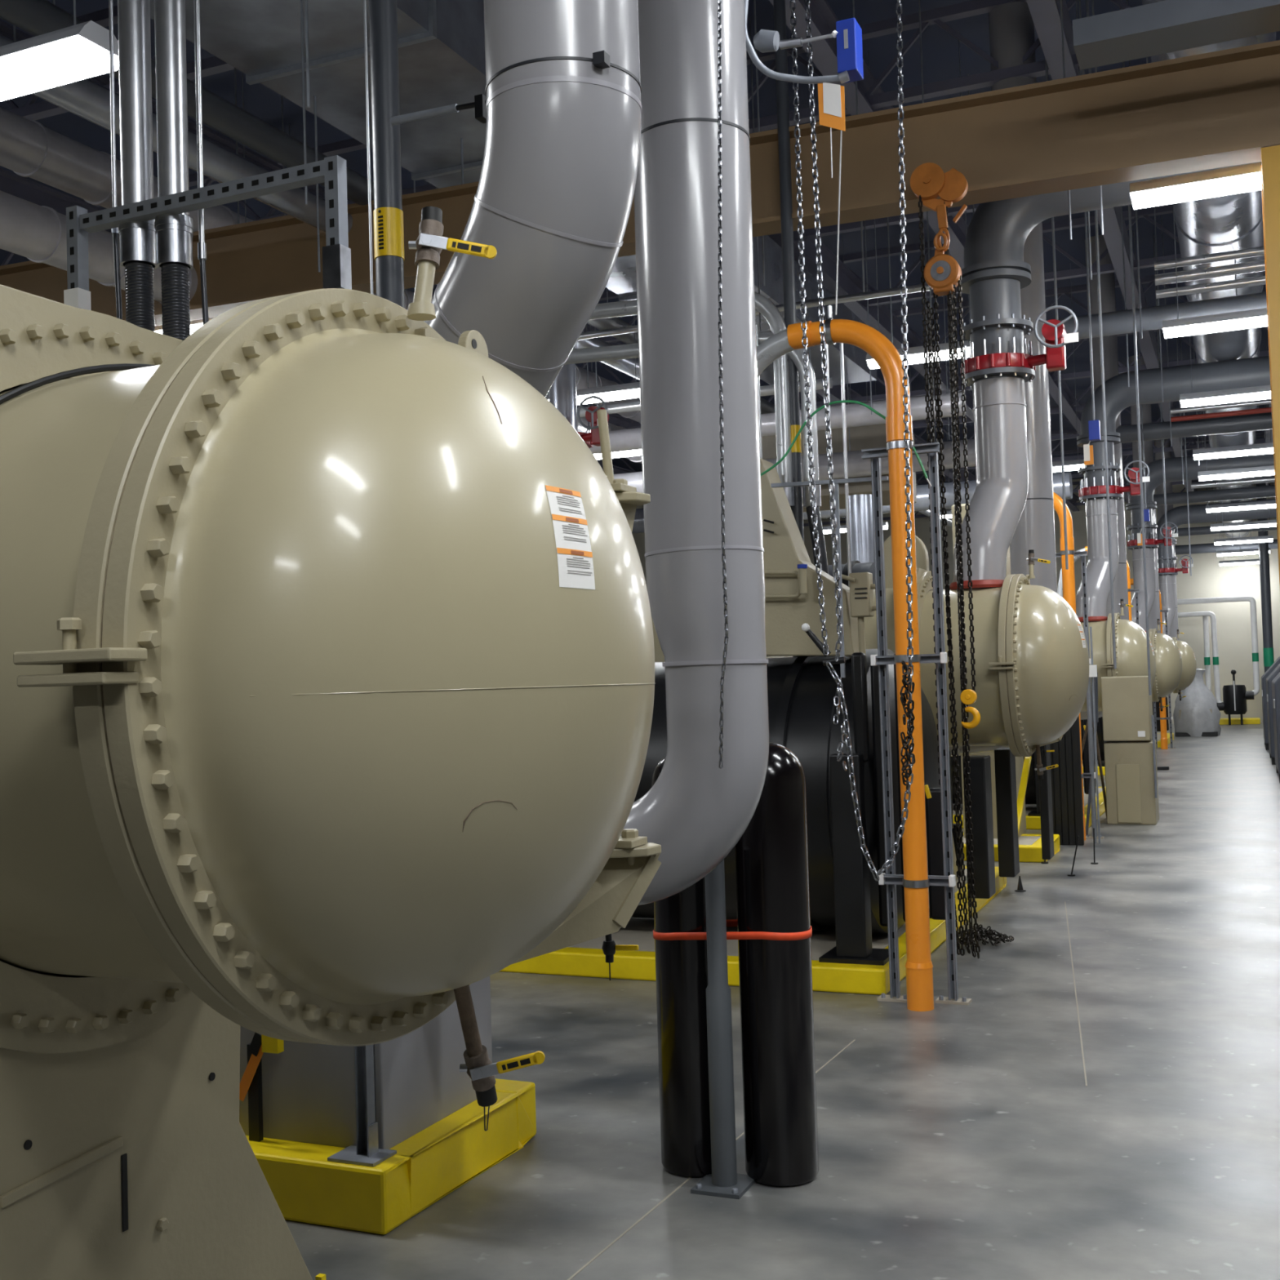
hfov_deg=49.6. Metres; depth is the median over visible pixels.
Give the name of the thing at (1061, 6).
rod
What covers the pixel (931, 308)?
chain
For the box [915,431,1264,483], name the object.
trim
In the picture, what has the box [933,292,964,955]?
chain
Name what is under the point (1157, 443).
pipe
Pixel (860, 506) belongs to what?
pipe
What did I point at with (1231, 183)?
diffuser
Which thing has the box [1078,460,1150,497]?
valve
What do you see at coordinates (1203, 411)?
rod
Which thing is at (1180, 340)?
pull chain
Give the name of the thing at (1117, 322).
pipe
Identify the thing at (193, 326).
diffuser
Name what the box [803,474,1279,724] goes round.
wall
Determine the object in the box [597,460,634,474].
trim
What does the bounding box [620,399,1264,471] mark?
trim
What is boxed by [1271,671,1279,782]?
machine
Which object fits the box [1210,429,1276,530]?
strip light
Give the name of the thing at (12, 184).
ceiling beam
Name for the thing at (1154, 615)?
pipe
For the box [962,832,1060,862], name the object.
pad
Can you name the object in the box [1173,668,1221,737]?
tank
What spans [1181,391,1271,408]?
diffuser
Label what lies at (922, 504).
pipe
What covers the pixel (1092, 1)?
rod
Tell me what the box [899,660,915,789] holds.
bunch
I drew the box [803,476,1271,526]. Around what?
trim
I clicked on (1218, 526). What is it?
diffuser
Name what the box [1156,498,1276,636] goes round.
pipe
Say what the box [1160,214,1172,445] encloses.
rod
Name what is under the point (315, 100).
rod
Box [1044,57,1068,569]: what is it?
pull chain
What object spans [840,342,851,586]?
conduit
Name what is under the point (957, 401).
chain
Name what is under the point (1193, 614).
pipe
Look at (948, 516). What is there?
diffuser
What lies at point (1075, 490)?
trim
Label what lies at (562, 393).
pipe
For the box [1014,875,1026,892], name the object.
cone
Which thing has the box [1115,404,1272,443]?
pipe
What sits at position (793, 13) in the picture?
hanging chain
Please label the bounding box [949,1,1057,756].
pipe
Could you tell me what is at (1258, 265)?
pipe
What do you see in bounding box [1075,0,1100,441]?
rod
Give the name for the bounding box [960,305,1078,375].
valve
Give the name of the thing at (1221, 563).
diffuser
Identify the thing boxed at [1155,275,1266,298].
pipe
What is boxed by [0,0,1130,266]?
ceiling beam
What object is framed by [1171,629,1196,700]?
chiller
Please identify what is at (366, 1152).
post
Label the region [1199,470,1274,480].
diffuser
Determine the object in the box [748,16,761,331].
rod
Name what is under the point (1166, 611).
stand
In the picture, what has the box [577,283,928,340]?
pipe
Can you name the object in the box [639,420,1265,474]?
trim
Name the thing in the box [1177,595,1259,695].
pipe
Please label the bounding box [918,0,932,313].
rod
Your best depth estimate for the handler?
17.48 m
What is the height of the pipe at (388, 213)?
5.400 m
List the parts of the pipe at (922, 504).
hanger rod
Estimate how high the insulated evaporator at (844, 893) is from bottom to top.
1.630 m
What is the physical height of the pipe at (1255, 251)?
2.246 m
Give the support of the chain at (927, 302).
hanging from the chain hoist
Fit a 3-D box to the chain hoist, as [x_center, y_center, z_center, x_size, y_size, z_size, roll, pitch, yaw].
[1.714,-2.138,7.856,0.200,0.343,0.140,-3,-2,23]
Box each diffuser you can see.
[0,36,119,101]
[155,323,203,334]
[548,388,639,404]
[822,525,888,533]
[866,346,970,368]
[940,514,951,519]
[1052,464,1084,472]
[1131,172,1261,209]
[1164,315,1267,338]
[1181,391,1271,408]
[1193,448,1273,460]
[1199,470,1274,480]
[1206,503,1275,512]
[1210,523,1275,530]
[1214,538,1272,545]
[1217,550,1270,556]
[1219,561,1259,565]
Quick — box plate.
[884,535,928,588]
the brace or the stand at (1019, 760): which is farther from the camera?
the stand at (1019, 760)
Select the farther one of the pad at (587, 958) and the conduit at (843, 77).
the pad at (587, 958)
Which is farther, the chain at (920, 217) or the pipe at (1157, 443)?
the pipe at (1157, 443)
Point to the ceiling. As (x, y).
(940, 50)
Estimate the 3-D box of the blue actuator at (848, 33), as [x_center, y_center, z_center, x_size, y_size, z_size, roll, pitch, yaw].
[0.535,-1.869,4.415,0.337,0.189,0.099,-2,-2,18]
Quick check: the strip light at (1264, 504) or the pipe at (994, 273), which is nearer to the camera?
the pipe at (994, 273)
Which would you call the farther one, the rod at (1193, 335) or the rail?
the rod at (1193, 335)
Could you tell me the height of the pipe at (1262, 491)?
2.750 m
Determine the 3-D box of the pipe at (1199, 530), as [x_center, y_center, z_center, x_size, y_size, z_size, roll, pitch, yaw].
[15.068,-3.791,29.505,7.600,2.690,0.180,-3,-2,23]
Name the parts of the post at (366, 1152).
plate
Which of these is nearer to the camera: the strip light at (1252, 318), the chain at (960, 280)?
the chain at (960, 280)
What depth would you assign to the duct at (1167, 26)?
6.67 m
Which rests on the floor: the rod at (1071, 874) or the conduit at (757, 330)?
the rod at (1071, 874)
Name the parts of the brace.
rod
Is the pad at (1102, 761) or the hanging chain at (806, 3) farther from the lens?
the pad at (1102, 761)
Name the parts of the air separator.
leg, leg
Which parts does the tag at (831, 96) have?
cord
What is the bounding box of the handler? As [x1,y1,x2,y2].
[761,423,916,511]
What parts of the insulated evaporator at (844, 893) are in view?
leg, foot plate, yellow lever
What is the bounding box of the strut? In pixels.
[770,475,888,677]
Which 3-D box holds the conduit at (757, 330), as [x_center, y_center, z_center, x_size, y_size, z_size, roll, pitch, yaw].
[0.731,-0.900,8.317,0.019,2.000,0.020,-3,-2,23]
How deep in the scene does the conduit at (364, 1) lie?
4.08 m
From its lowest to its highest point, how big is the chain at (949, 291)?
3.762 m
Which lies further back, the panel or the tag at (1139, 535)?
the tag at (1139, 535)
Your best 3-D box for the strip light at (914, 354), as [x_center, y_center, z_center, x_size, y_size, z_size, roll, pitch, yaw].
[2.456,-3.864,12.190,1.000,2.860,0.220,-3,-2,23]
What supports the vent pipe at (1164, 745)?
on the floor
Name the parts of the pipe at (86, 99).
hanger rod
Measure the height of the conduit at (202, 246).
4.558 m
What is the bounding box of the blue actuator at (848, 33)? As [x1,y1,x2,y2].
[753,17,863,83]
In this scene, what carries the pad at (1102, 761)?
on the floor
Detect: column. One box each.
[1255,443,1274,672]
[1260,145,1279,585]
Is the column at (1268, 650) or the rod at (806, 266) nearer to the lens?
the rod at (806, 266)
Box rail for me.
[1017,755,1031,835]
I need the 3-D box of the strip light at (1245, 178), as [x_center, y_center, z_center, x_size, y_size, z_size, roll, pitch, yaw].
[3.443,-4.026,8.053,1.220,2.860,0.220,-3,-2,23]
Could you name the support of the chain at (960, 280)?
hanging from the chain hoist
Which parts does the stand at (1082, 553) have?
post, foot plate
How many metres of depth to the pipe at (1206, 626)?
37.80 m
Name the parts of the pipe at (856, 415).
hanger rod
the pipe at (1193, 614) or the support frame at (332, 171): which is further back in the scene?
the pipe at (1193, 614)
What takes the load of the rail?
on the pad at (1029, 845)
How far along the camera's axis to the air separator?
37.07 m
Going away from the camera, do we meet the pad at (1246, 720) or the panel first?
the panel
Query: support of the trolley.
hanging from the beam at (1215, 109)
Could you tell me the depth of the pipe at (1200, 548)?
35.07 m
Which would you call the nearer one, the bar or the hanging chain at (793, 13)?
the hanging chain at (793, 13)
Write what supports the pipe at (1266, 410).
hanging from the ceiling
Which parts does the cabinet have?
recessed panel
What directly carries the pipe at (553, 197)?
hanging from the ceiling
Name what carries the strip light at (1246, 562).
hanging from the ceiling
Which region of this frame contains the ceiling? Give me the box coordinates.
[0,0,1279,484]
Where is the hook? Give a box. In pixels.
[960,688,980,728]
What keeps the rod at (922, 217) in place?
hanging from the ceiling
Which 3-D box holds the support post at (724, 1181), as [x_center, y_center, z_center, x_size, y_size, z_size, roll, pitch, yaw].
[0.252,1.208,4.407,0.160,1.050,0.180,-3,-2,23]
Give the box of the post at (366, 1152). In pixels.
[327,1044,396,1166]
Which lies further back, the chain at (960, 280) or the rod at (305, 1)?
the chain at (960, 280)
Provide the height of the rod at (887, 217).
2.900 m
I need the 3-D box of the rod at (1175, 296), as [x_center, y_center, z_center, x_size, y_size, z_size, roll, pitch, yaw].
[8.011,-3.750,20.579,0.012,2.900,0.014,-3,-2,23]
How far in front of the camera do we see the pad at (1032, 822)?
14.74 m
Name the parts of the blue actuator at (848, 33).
rod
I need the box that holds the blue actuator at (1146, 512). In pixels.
[1133,231,1150,521]
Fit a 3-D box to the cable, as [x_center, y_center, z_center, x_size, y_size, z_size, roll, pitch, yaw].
[-0.942,-0.370,2.329,0.021,0.233,0.555,-3,-2,40]
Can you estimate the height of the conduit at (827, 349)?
1.943 m
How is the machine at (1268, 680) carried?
on the floor
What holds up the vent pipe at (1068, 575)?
on the floor
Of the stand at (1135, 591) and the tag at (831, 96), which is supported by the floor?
the stand at (1135, 591)
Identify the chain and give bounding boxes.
[717,0,728,768]
[790,0,829,655]
[804,0,842,662]
[826,0,913,881]
[918,195,940,785]
[926,301,960,955]
[929,307,970,953]
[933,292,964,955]
[943,201,976,957]
[947,290,980,958]
[951,284,965,691]
[957,275,976,692]
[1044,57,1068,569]
[1085,0,1116,668]
[1120,0,1151,695]
[1152,235,1168,562]
[1180,339,1191,576]
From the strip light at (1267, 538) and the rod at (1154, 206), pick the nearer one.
the rod at (1154, 206)
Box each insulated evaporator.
[631,648,945,965]
[951,724,1096,816]
[1080,716,1106,766]
[1151,697,1168,740]
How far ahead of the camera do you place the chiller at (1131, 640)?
15.64 m
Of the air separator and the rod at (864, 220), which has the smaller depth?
the rod at (864, 220)
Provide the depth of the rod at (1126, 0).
11.36 m
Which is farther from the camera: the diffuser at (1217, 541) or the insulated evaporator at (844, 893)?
the diffuser at (1217, 541)
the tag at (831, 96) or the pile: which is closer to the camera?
the tag at (831, 96)
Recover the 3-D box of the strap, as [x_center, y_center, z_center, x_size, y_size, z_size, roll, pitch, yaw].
[0.300,0.956,4.548,0.535,0.049,0.255,-3,-2,23]
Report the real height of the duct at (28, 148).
2.182 m
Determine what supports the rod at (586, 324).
hanging from the ceiling
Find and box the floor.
[284,722,1279,1279]
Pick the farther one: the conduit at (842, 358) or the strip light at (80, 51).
the conduit at (842, 358)
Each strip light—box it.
[0,0,119,101]
[154,71,246,334]
[545,315,639,404]
[593,448,641,459]
[822,380,888,533]
[866,31,970,368]
[940,418,951,519]
[1052,267,1084,472]
[1129,57,1262,209]
[1162,207,1267,338]
[1179,335,1271,408]
[1192,410,1273,460]
[1197,410,1274,480]
[1205,346,1275,512]
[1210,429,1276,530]
[1213,434,1273,545]
[1216,522,1270,556]
[1218,558,1259,565]
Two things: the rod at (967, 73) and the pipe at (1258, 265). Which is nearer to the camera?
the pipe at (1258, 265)
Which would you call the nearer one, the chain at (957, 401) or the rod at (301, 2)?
the rod at (301, 2)
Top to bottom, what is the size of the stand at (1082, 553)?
2.732 m
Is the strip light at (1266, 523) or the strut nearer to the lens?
the strut
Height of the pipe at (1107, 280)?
6.354 m
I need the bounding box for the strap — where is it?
[653,919,812,940]
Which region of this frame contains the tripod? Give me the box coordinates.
[1081,672,1106,835]
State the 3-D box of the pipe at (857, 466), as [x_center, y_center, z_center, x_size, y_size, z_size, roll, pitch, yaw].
[0.787,-3.487,17.722,7.600,3.160,0.320,-3,-2,23]
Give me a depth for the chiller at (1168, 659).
22.51 m
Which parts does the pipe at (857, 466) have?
hanger rod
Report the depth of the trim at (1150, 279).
19.57 m
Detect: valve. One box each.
[577,395,608,448]
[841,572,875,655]
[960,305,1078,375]
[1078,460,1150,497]
[1127,521,1177,546]
[1158,555,1193,573]
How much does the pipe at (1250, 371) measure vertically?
3.073 m
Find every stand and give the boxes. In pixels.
[1055,551,1103,838]
[1130,589,1139,625]
[1153,609,1176,749]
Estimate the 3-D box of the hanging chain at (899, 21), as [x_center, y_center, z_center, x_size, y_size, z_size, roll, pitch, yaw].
[1.046,-0.989,6.381,0.473,4.186,0.028,-3,-2,23]
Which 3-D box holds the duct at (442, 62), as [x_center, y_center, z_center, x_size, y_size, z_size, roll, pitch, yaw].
[0.048,-3.618,12.210,1.310,0.660,11.700,-3,-2,23]
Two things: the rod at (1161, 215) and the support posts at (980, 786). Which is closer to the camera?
the support posts at (980, 786)
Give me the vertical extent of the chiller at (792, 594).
1.162 m
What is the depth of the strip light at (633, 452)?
16.64 m
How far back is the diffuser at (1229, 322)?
11.31 m
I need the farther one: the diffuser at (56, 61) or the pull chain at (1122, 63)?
the pull chain at (1122, 63)
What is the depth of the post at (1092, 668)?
12.78 m
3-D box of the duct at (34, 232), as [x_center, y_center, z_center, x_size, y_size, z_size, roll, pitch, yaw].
[-1.950,-3.736,13.464,0.364,2.762,17.000,-3,-2,23]
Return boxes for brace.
[390,93,486,125]
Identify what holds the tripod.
on the floor
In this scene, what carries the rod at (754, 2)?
hanging from the ceiling
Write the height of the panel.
1.250 m
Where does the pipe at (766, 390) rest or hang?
hanging from the ceiling
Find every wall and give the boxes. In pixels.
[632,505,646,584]
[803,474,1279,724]
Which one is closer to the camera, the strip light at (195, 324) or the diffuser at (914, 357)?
the strip light at (195, 324)
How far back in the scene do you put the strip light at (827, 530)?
26.11 m
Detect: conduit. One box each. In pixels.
[108,0,122,319]
[117,0,157,331]
[154,0,194,340]
[193,0,208,324]
[363,0,373,294]
[589,291,798,657]
[744,0,849,84]
[755,324,762,458]
[825,343,835,577]
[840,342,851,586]
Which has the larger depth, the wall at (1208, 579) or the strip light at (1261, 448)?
the wall at (1208, 579)
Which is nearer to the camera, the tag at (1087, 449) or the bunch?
the bunch
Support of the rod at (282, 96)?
hanging from the ceiling
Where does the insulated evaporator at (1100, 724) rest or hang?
on the pad at (1102, 761)
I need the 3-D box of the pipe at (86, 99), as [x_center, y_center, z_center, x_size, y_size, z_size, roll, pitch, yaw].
[1.407,-3.866,17.732,0.200,2.440,26.500,-3,-2,23]
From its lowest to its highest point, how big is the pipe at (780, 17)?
5.300 m
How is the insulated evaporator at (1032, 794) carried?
on the pad at (1032, 822)
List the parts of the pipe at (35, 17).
hanger rod, hanger rod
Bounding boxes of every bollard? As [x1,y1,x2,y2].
[649,756,711,1177]
[734,742,818,1186]
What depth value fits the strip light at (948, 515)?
27.81 m
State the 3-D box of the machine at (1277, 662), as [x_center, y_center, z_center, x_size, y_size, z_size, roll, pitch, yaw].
[12.551,1.179,26.584,1.112,1.750,2.000,-3,-2,23]
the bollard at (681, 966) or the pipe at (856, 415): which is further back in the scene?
the pipe at (856, 415)
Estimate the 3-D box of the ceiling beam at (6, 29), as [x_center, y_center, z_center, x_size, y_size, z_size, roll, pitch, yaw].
[-1.829,-4.230,16.803,0.180,0.330,55.200,-3,-2,23]
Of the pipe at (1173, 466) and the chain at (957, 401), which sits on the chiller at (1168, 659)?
the pipe at (1173, 466)
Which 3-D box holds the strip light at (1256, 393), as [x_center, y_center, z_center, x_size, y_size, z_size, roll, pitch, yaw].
[6.232,-3.909,14.451,1.220,2.860,0.220,-3,-2,23]
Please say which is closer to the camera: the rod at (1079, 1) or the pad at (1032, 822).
the rod at (1079, 1)
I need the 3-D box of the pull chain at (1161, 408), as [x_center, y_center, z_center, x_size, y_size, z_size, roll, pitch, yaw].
[6.717,-3.118,17.858,0.020,4.255,0.020,-3,-2,23]
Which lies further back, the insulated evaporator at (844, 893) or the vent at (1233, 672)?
the vent at (1233, 672)
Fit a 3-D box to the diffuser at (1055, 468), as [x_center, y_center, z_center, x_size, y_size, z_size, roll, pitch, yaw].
[5.606,-2.339,19.147,1.080,0.059,0.204,-3,-2,23]
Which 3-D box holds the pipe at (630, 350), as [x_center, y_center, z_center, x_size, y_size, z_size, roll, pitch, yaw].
[-0.084,-0.880,8.726,2.591,2.077,0.106,-3,-2,23]
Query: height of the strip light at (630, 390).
2.860 m
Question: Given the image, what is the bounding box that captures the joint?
[1064,901,1087,1086]
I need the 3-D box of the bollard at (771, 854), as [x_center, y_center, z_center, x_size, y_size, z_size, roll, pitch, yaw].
[0.438,1.032,4.493,0.236,1.396,0.236,-3,-2,23]
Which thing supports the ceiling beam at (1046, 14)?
attached to the wall
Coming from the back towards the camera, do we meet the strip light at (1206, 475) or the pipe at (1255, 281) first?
the strip light at (1206, 475)
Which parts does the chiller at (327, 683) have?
lever, lever, davit post, hinge plate, hinge plate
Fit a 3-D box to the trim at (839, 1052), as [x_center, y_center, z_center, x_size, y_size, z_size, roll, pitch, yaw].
[0.319,1.743,4.799,0.006,0.002,2.912,-3,-2,26]
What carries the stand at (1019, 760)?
on the floor
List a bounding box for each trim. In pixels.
[413,203,979,296]
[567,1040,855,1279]
[580,271,1265,383]
[593,326,1269,428]
[596,377,1178,460]
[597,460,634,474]
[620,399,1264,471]
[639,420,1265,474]
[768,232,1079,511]
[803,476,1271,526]
[815,384,976,480]
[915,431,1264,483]
[915,459,1274,493]
[1263,404,1272,485]
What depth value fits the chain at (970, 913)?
7.81 m
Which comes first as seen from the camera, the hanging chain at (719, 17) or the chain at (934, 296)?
the hanging chain at (719, 17)
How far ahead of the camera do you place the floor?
5.05 m
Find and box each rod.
[280,95,285,215]
[300,0,307,204]
[304,0,310,107]
[314,95,320,271]
[365,0,371,191]
[585,324,590,432]
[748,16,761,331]
[753,0,764,285]
[805,266,810,360]
[852,0,865,292]
[863,220,872,414]
[887,217,893,343]
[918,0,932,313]
[922,217,930,408]
[941,241,950,439]
[967,73,974,214]
[1060,0,1071,239]
[1066,835,1079,876]
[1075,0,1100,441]
[1078,0,1092,279]
[1090,827,1097,864]
[1091,0,1103,235]
[1120,205,1129,386]
[1126,0,1142,338]
[1154,206,1163,402]
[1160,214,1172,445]
[1174,296,1183,484]
[1192,335,1199,465]
[1203,410,1208,511]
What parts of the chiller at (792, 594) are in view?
grab handle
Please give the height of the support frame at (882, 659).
2.732 m
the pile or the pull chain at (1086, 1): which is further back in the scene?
the pull chain at (1086, 1)
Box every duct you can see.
[0,44,642,463]
[0,106,640,423]
[150,0,877,385]
[1072,0,1279,70]
[1142,0,1275,537]
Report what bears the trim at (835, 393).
attached to the wall
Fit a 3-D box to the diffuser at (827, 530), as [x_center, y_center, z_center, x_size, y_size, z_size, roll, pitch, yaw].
[4.055,-2.071,26.091,1.200,0.059,0.204,-3,-2,23]
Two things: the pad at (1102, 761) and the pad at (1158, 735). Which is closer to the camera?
the pad at (1102, 761)
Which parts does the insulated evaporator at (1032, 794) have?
foot plate, leg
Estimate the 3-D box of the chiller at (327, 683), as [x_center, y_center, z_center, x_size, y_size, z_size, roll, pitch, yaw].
[-2.390,0.571,3.208,5.216,2.411,1.531,-3,-2,23]
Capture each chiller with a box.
[0,206,661,1279]
[651,549,1088,893]
[760,457,858,656]
[1080,599,1155,711]
[1148,618,1182,711]
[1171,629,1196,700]
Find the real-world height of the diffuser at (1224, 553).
0.059 m
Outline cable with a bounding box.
[0,363,155,404]
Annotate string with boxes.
[835,130,842,315]
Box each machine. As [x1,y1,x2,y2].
[1261,656,1279,750]
[1266,663,1279,764]
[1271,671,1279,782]
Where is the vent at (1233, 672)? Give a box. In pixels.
[1231,669,1235,684]
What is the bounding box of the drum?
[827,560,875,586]
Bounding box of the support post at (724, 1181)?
[690,859,755,1199]
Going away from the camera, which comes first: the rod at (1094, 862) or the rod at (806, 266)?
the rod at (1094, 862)
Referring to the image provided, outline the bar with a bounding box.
[1156,766,1168,769]
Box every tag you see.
[817,82,845,177]
[1083,440,1093,465]
[1137,528,1142,546]
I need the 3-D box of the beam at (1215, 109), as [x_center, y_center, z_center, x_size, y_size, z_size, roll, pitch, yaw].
[-0.089,-2.774,8.861,12.214,0.558,0.240,-2,-2,21]
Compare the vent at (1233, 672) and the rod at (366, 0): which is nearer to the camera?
the rod at (366, 0)
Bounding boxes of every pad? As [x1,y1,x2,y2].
[245,1078,536,1234]
[499,866,1006,995]
[952,786,1106,829]
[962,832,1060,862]
[1082,760,1105,775]
[1151,733,1173,747]
[1219,717,1260,724]
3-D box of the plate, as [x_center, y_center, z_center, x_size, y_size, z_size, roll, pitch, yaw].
[1.882,-0.258,9.822,0.340,1.020,0.100,-3,-2,23]
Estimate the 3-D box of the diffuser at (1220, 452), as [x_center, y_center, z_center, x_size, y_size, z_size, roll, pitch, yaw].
[7.910,-2.442,18.155,1.200,0.059,0.204,-3,-2,23]
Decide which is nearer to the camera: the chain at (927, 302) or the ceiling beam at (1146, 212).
the chain at (927, 302)
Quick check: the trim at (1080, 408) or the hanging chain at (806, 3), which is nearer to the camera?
the hanging chain at (806, 3)
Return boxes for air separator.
[1216,669,1253,724]
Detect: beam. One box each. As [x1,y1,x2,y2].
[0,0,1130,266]
[0,19,941,511]
[0,40,1279,326]
[0,168,845,519]
[598,204,1181,342]
[768,0,1129,502]
[1026,0,1196,491]
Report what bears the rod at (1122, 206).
hanging from the ceiling
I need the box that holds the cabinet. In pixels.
[1101,675,1159,824]
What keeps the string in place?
attached to the vent pipe at (919, 971)
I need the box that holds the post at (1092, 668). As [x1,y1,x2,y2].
[1084,626,1100,844]
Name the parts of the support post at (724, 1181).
plate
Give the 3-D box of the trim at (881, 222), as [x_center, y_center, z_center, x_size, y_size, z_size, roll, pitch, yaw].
[4.143,-4.747,13.773,27.024,0.680,0.100,-3,-2,23]
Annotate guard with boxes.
[239,1032,284,1142]
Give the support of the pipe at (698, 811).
hanging from the ceiling
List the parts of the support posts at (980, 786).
cross panel, panel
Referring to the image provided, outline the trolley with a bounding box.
[910,162,968,252]
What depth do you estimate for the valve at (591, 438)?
11.64 m
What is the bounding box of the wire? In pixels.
[760,400,931,486]
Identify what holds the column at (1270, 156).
on the floor
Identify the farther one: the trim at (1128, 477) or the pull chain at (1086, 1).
the trim at (1128, 477)
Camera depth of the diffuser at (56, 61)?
4.83 m
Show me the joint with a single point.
(1064, 901)
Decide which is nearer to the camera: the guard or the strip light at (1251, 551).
the guard
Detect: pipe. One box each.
[0,0,951,511]
[0,24,951,527]
[368,0,404,308]
[423,0,641,396]
[548,346,577,431]
[564,331,828,573]
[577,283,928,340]
[577,327,832,417]
[589,237,965,453]
[613,233,975,493]
[620,0,768,905]
[631,325,1072,533]
[756,305,933,1011]
[773,0,804,542]
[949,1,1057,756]
[949,161,1260,589]
[1046,259,1266,339]
[1053,492,1086,840]
[1057,546,1131,621]
[1075,355,1270,622]
[1080,235,1128,719]
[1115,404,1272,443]
[1125,453,1274,632]
[1128,355,1160,633]
[1129,578,1168,749]
[1153,476,1275,505]
[1154,246,1264,270]
[1154,438,1178,640]
[1155,259,1265,285]
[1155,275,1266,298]
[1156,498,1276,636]
[1170,399,1271,413]
[1170,407,1271,422]
[1173,498,1276,536]
[1174,519,1277,555]
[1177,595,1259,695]
[1177,611,1222,702]
[1191,475,1275,488]
[1202,616,1211,691]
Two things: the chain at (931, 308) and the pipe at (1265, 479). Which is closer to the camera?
the chain at (931, 308)
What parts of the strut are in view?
post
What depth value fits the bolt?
3.74 m
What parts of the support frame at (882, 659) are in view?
post, foot plate, post, foot plate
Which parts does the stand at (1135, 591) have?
post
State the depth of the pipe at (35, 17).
8.15 m
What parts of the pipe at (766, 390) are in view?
hanger rod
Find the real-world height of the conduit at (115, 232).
4.435 m
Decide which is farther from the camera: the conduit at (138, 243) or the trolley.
the trolley
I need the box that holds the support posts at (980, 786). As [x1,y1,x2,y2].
[949,743,1054,898]
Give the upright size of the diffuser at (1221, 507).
0.059 m
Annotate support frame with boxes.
[63,155,351,310]
[861,441,971,1004]
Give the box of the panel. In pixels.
[1049,715,1084,845]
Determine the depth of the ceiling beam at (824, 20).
11.14 m
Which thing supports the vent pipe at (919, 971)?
on the floor
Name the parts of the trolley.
plate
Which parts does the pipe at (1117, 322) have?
hanger rod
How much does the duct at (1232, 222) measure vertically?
2.122 m
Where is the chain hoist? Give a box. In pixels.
[924,231,961,296]
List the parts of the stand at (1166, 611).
post, post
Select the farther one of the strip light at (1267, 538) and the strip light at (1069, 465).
the strip light at (1267, 538)
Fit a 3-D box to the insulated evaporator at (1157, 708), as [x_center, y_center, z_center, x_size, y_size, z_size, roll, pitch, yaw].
[8.646,1.320,29.407,4.850,1.630,1.700,-3,-2,23]
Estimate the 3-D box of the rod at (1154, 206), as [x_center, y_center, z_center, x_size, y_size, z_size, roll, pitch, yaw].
[5.277,-3.870,14.136,0.012,2.900,0.014,-3,-2,23]
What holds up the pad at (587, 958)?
on the floor
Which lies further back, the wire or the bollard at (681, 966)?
the wire
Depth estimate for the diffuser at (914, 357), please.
12.08 m
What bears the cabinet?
on the floor
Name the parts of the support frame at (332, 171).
post, post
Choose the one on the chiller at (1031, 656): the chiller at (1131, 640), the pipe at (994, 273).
the pipe at (994, 273)
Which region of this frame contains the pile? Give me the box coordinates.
[957,924,1013,946]
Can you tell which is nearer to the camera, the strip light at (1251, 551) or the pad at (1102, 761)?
the pad at (1102, 761)
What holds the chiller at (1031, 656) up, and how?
on the pad at (587, 958)
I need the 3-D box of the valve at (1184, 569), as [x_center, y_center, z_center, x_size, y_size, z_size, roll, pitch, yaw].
[11.609,-1.620,30.068,0.892,0.381,0.495,-3,-2,38]
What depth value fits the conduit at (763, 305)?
8.29 m
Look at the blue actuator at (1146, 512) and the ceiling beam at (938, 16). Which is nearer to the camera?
the ceiling beam at (938, 16)
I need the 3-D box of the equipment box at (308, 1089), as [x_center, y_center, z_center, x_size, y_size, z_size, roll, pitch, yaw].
[-1.091,1.017,4.756,0.925,1.164,0.680,-3,-2,23]
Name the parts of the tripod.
leg, leg, leg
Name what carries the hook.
hanging from the chain at (957, 401)
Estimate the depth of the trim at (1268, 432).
28.36 m
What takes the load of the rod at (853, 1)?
hanging from the ceiling
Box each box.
[239,976,492,1149]
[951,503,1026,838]
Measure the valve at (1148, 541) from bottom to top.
0.381 m
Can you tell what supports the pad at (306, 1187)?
on the floor
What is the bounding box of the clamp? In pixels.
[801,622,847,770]
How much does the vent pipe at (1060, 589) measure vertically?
3.450 m
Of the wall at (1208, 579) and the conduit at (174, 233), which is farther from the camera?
the wall at (1208, 579)

